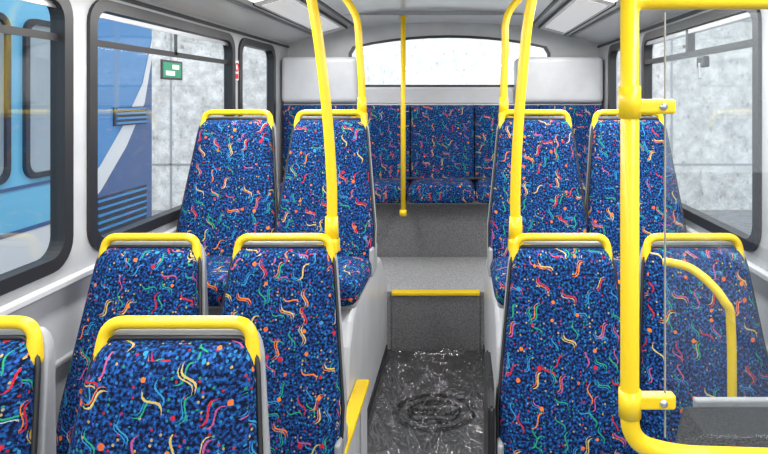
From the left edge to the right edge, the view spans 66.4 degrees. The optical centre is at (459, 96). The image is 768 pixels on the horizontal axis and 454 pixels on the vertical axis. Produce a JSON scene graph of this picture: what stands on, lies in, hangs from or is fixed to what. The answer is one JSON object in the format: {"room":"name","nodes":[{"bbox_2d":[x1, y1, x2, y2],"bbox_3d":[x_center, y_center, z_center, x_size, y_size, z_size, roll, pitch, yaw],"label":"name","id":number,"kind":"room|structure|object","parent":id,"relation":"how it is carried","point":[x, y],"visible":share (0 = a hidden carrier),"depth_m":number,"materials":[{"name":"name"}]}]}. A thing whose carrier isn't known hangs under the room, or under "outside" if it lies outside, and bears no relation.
{"room":"vehicle interior","nodes":[
{"label":"vehicle interior","id":0,"kind":"room"},
{"bbox_2d":[0,0,287,428],"bbox_3d":[-1.377,0.685,1.625,0.050,2.230,5.850,0,0,0],"label":"wall","id":1,"kind":"structure","parent":0,"point":[60,312],"depth_m":2.06,"materials":[{"name":"white plastic"}]},
{"bbox_2d":[0,0,73,295],"bbox_3d":[-1.363,0.105,1.220,0.051,0.950,1.580,0,0,0],"label":"window","id":2,"kind":"structure","parent":1,"relation":"in","point":[61,34],"depth_m":1.97,"materials":[{"name":"black rubber"}]},
{"bbox_2d":[0,0,288,368],"bbox_3d":[-1.337,0.250,1.625,0.030,1.300,5.850,0,0,0],"label":"trim","id":3,"kind":"structure","parent":1,"relation":"attached to","point":[28,299],"depth_m":1.98,"materials":[{"name":"grey plastic"}]},
{"bbox_2d":[87,0,235,250],"bbox_3d":[-1.363,0.105,2.780,0.051,0.950,1.360,0,0,0],"label":"window","id":4,"kind":"structure","parent":1,"relation":"in","point":[105,9],"depth_m":2.35,"materials":[{"name":"black rubber"}]},
{"bbox_2d":[160,59,181,79],"bbox_3d":[-1.341,-0.125,2.700,0.007,0.090,0.200,0,0,0],"label":"emergency exit sign","id":5,"kind":"object","parent":4,"relation":"attached to","point":[169,69],"visible":1,"depth_m":2.68,"materials":[{"name":"green plastic"}]},
{"bbox_2d":[236,60,238,80],"bbox_3d":[-1.346,-0.160,3.498,0.010,0.120,0.065,0,0,0],"label":"no smoking sign","id":6,"kind":"object","parent":1,"relation":"attached to","point":[237,62],"visible":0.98,"depth_m":3.51,"materials":[{"name":"white"}]},
{"bbox_2d":[238,38,275,125],"bbox_3d":[-1.364,0.105,3.875,0.050,0.950,0.690,0,0,0],"label":"window","id":7,"kind":"structure","parent":1,"relation":"in","point":[269,49],"depth_m":4.14,"materials":[{"name":"black rubber"}]},
{"bbox_2d":[146,0,688,43],"bbox_3d":[-0.132,-0.535,1.625,2.480,0.250,5.950,0,0,0],"label":"ceiling","id":8,"kind":"structure","parent":0,"point":[239,14],"depth_m":3.70,"materials":[{"name":"white plastic"}]},
{"bbox_2d":[248,0,347,34],"bbox_3d":[-0.971,-0.509,1.640,0.206,0.077,5.680,0,0,0],"label":"strip","id":9,"kind":"object","parent":8,"relation":"attached to","point":[296,12],"depth_m":3.43,"materials":[{"name":"white plastic"}]},
{"bbox_2d":[399,15,407,215],"bbox_3d":[-0.388,0.115,4.012,0.060,1.390,0.163,0,0,0],"label":"pole","id":10,"kind":"object","parent":8,"relation":"attached to","point":[403,211],"visible":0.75,"depth_m":3.95,"materials":[{"name":"yellow metal"}]},
{"bbox_2d":[538,0,618,35],"bbox_3d":[0.707,-0.509,1.640,0.206,0.077,5.680,0,0,0],"label":"strip","id":11,"kind":"object","parent":8,"relation":"attached to","point":[573,14],"depth_m":3.52,"materials":[{"name":"white plastic"}]},
{"bbox_2d":[367,349,483,453],"bbox_3d":[-0.132,1.529,1.625,2.440,0.062,5.850,0,0,0],"label":"floor","id":12,"kind":"structure","parent":0,"point":[405,374],"depth_m":2.82,"materials":[{"name":"plastic"}]},
{"bbox_2d":[0,316,55,453],"bbox_3d":[-1.087,0.871,1.024,0.476,0.786,0.608,0,0,0],"label":"seat","id":13,"kind":"object","parent":12,"relation":"on","point":[27,348],"visible":1,"depth_m":1.23,"materials":[{"name":"fabric"}]},
{"bbox_2d":[56,233,208,453],"bbox_3d":[-1.084,0.871,1.794,0.476,0.786,0.608,0,0,0],"label":"seat","id":14,"kind":"object","parent":12,"relation":"on","point":[134,274],"visible":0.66,"depth_m":1.95,"materials":[{"name":"fabric"}]},
{"bbox_2d":[67,316,270,453],"bbox_3d":[-0.614,0.871,1.024,0.476,0.786,0.608,0,0,0],"label":"seat","id":15,"kind":"object","parent":12,"relation":"on","point":[153,384],"visible":1,"depth_m":1.19,"materials":[{"name":"fabric"}]},
{"bbox_2d":[219,233,347,453],"bbox_3d":[-0.616,0.871,1.794,0.476,0.786,0.608,0,0,0],"label":"seat","id":16,"kind":"object","parent":12,"relation":"on","point":[286,284],"visible":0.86,"depth_m":1.92,"materials":[{"name":"fabric"}]},
{"bbox_2d":[306,0,339,253],"bbox_3d":[-0.526,-0.010,2.060,0.191,1.130,0.070,0,0,0],"label":"pole","id":17,"kind":"object","parent":16,"relation":"on","point":[331,220],"visible":0.77,"depth_m":2.05,"materials":[{"name":"yellow metal"}]},
{"bbox_2d":[208,257,387,423],"bbox_3d":[-0.886,1.173,2.843,0.924,0.655,1.205,0,0,0],"label":"panel","id":18,"kind":"object","parent":12,"relation":"on","point":[364,326],"visible":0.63,"depth_m":2.74,"materials":[{"name":"grey plastic"}]},
{"bbox_2d":[176,109,279,307],"bbox_3d":[-1.084,0.454,2.584,0.476,0.786,0.608,0,0,0],"label":"seat","id":19,"kind":"object","parent":18,"relation":"on","point":[232,189],"visible":0.61,"depth_m":2.69,"materials":[{"name":"fabric"}]},
{"bbox_2d":[275,109,376,307],"bbox_3d":[-0.629,0.454,2.584,0.476,0.786,0.608,0,0,0],"label":"seat","id":20,"kind":"object","parent":18,"relation":"on","point":[302,206],"visible":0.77,"depth_m":2.69,"materials":[{"name":"fabric"}]},
{"bbox_2d":[342,0,367,121],"bbox_3d":[-0.557,-0.218,2.860,0.199,0.696,0.070,0,0,0],"label":"pole","id":21,"kind":"object","parent":20,"relation":"on","point":[362,100],"visible":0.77,"depth_m":2.85,"materials":[{"name":"yellow metal"}]},
{"bbox_2d":[344,379,369,453],"bbox_3d":[-0.861,1.333,1.377,0.974,0.331,2.055,0,0,0],"label":"plinth","id":22,"kind":"object","parent":12,"relation":"on","point":[356,416],"visible":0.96,"depth_m":2.23,"materials":[{"name":"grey plastic"}]},
{"bbox_2d":[379,257,486,350],"bbox_3d":[-0.132,1.325,3.977,2.438,0.349,1.143,0,0,0],"label":"step","id":23,"kind":"structure","parent":12,"relation":"on","point":[434,303],"depth_m":3.42,"materials":[{"name":"grey carpet"}]},
{"bbox_2d":[279,104,601,256],"bbox_3d":[-0.132,0.604,4.197,2.400,1.103,0.395,0,0,0],"label":"seat","id":24,"kind":"object","parent":23,"relation":"on","point":[453,145],"visible":0.42,"depth_m":4.30,"materials":[{"name":"fabric"}]},
{"bbox_2d":[483,260,503,396],"bbox_3d":[0.610,1.173,2.843,0.949,0.655,1.205,0,0,0],"label":"housing","id":25,"kind":"object","parent":12,"relation":"on","point":[493,315],"visible":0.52,"depth_m":2.55,"materials":[{"name":"grey plastic"}]},
{"bbox_2d":[487,109,587,307],"bbox_3d":[0.365,0.454,2.584,0.476,0.786,0.608,0,0,0],"label":"seat","id":26,"kind":"object","parent":25,"relation":"on","point":[552,200],"visible":0.66,"depth_m":2.70,"materials":[{"name":"fabric"}]},
{"bbox_2d":[498,0,521,121],"bbox_3d":[0.291,-0.219,2.860,0.203,0.697,0.070,0,0,0],"label":"pole","id":27,"kind":"object","parent":26,"relation":"on","point":[503,99],"visible":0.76,"depth_m":2.85,"materials":[{"name":"yellow metal"}]},
{"bbox_2d":[585,109,686,289],"bbox_3d":[0.818,0.454,2.584,0.476,0.786,0.608,0,0,0],"label":"seat","id":28,"kind":"object","parent":25,"relation":"on","point":[602,192],"visible":0.58,"depth_m":2.70,"materials":[{"name":"fabric"}]},
{"bbox_3d":[0.610,1.365,1.294,0.949,0.269,1.888,0,0,0],"label":"seat plinth","id":29,"kind":"object","parent":12,"relation":"on","visible":0},
{"bbox_2d":[495,233,638,453],"bbox_3d":[0.355,0.871,1.794,0.476,0.786,0.608,0,0,0],"label":"seat","id":30,"kind":"object","parent":29,"relation":"on","point":[558,378],"visible":0.95,"depth_m":1.90,"materials":[{"name":"fabric"}]},
{"bbox_2d":[508,0,536,252],"bbox_3d":[0.265,-0.010,2.060,0.186,1.131,0.070,0,0,0],"label":"pole","id":31,"kind":"object","parent":30,"relation":"on","point":[515,220],"visible":0.79,"depth_m":2.05,"materials":[{"name":"yellow metal"}]},
{"bbox_2d":[639,233,767,442],"bbox_3d":[0.816,0.871,1.794,0.476,0.786,0.608,0,0,0],"label":"seat","id":32,"kind":"object","parent":29,"relation":"on","point":[696,336],"visible":0.77,"depth_m":1.92,"materials":[{"name":"fabric"}]},
{"bbox_2d":[662,258,736,396],"bbox_3d":[0.672,0.860,1.606,0.208,0.804,0.058,0,0,39],"label":"grab rail","id":33,"kind":"object","parent":32,"relation":"attached to","point":[703,277],"visible":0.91,"depth_m":1.55,"materials":[{"name":"yellow metal"}]},
{"bbox_2d":[674,397,767,447],"bbox_3d":[0.732,0.992,1.285,0.642,0.520,0.270,0,0,0],"label":"tray","id":34,"kind":"object","parent":29,"relation":"on","point":[711,421],"visible":0.96,"depth_m":1.32,"materials":[{"name":"grey plastic"}]},
{"bbox_2d":[288,22,598,188],"bbox_3d":[-0.132,0.590,4.575,2.440,2.420,0.050,0,0,0],"label":"wall","id":35,"kind":"structure","parent":0,"point":[339,43],"depth_m":4.55,"materials":[{"name":"grey plastic"}]},
{"bbox_2d":[282,57,602,112],"bbox_3d":[-0.132,-0.090,4.423,2.420,0.420,0.205,0,0,0],"label":"panel","id":36,"kind":"object","parent":35,"relation":"attached to","point":[550,80],"visible":0.66,"depth_m":4.32,"materials":[{"name":"grey plastic"}]},
{"bbox_2d":[348,35,550,86],"bbox_3d":[-0.082,-0.272,4.550,1.579,0.423,0.036,0,0,0],"label":"window","id":37,"kind":"structure","parent":35,"relation":"in","point":[353,48],"depth_m":4.53,"materials":[{"name":"black rubber"}]},
{"bbox_2d":[484,350,494,453],"bbox_3d":[0.101,1.220,2.030,0.023,0.559,0.340,0,0,0],"label":"guard","id":38,"kind":"object","parent":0,"point":[489,392],"depth_m":1.90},
{"bbox_2d":[599,9,767,346],"bbox_3d":[1.113,0.685,1.625,0.050,2.230,5.850,0,0,0],"label":"wall","id":39,"kind":"structure","parent":0,"point":[759,257],"depth_m":2.09,"materials":[{"name":"white plastic"}]},
{"bbox_2d":[608,42,639,115],"bbox_3d":[1.100,0.105,3.865,0.050,0.950,0.710,0,0,0],"label":"window","id":40,"kind":"structure","parent":39,"relation":"in","point":[613,49],"depth_m":4.18,"materials":[{"name":"black rubber"}]},
{"bbox_2d":[597,9,767,353],"bbox_3d":[1.073,0.250,1.625,0.030,1.300,5.850,0,0,0],"label":"trim","id":41,"kind":"structure","parent":39,"relation":"attached to","point":[763,274],"depth_m":2.68,"materials":[{"name":"grey plastic"}]},
{"bbox_2d":[618,0,767,453],"bbox_3d":[0.680,0.084,1.100,0.757,1.267,0.042,0,0,0],"label":"grab rail","id":42,"kind":"object","parent":39,"relation":"attached to","point":[631,400],"visible":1,"depth_m":1.09,"materials":[{"name":"yellow metal"}]},
{"bbox_2d":[641,9,761,251],"bbox_3d":[1.099,0.105,2.765,0.051,0.950,1.350,0,0,0],"label":"window","id":43,"kind":"structure","parent":39,"relation":"in","point":[715,18],"depth_m":2.37,"materials":[{"name":"black rubber"}]},
{"bbox_2d":[697,56,709,78],"bbox_3d":[1.070,-0.130,2.560,0.034,0.100,0.080,0,0,0],"label":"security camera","id":44,"kind":"object","parent":43,"relation":"attached to","point":[702,61],"visible":1,"depth_m":2.54,"materials":[{"name":"grey plastic"}]},
{"label":"outside","id":45,"kind":"structure","parent":0,"visible":0},
{"bbox_2d":[152,210,751,234],"bbox_3d":[-0.132,1.925,9.000,60.000,0.150,42.000,0,0,0],"label":"ground","id":46,"kind":"structure","parent":45,"point":[741,220],"depth_m":8.90,"materials":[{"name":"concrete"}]},
{"bbox_2d":[0,0,151,273],"bbox_3d":[-3.914,0.300,-0.390,2.435,3.100,11.220,0,0,0],"label":"coach","id":47,"kind":"object","parent":46,"relation":"on","point":[124,77],"visible":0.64,"depth_m":3.81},
{"bbox_2d":[152,19,751,209],"bbox_3d":[-0.132,-1.825,9.630,28.000,7.350,0.340,0,0,0],"label":"wall","id":48,"kind":"structure","parent":46,"relation":"on","point":[709,131],"depth_m":9.50,"materials":[{"name":"grey concrete"}]}
]}

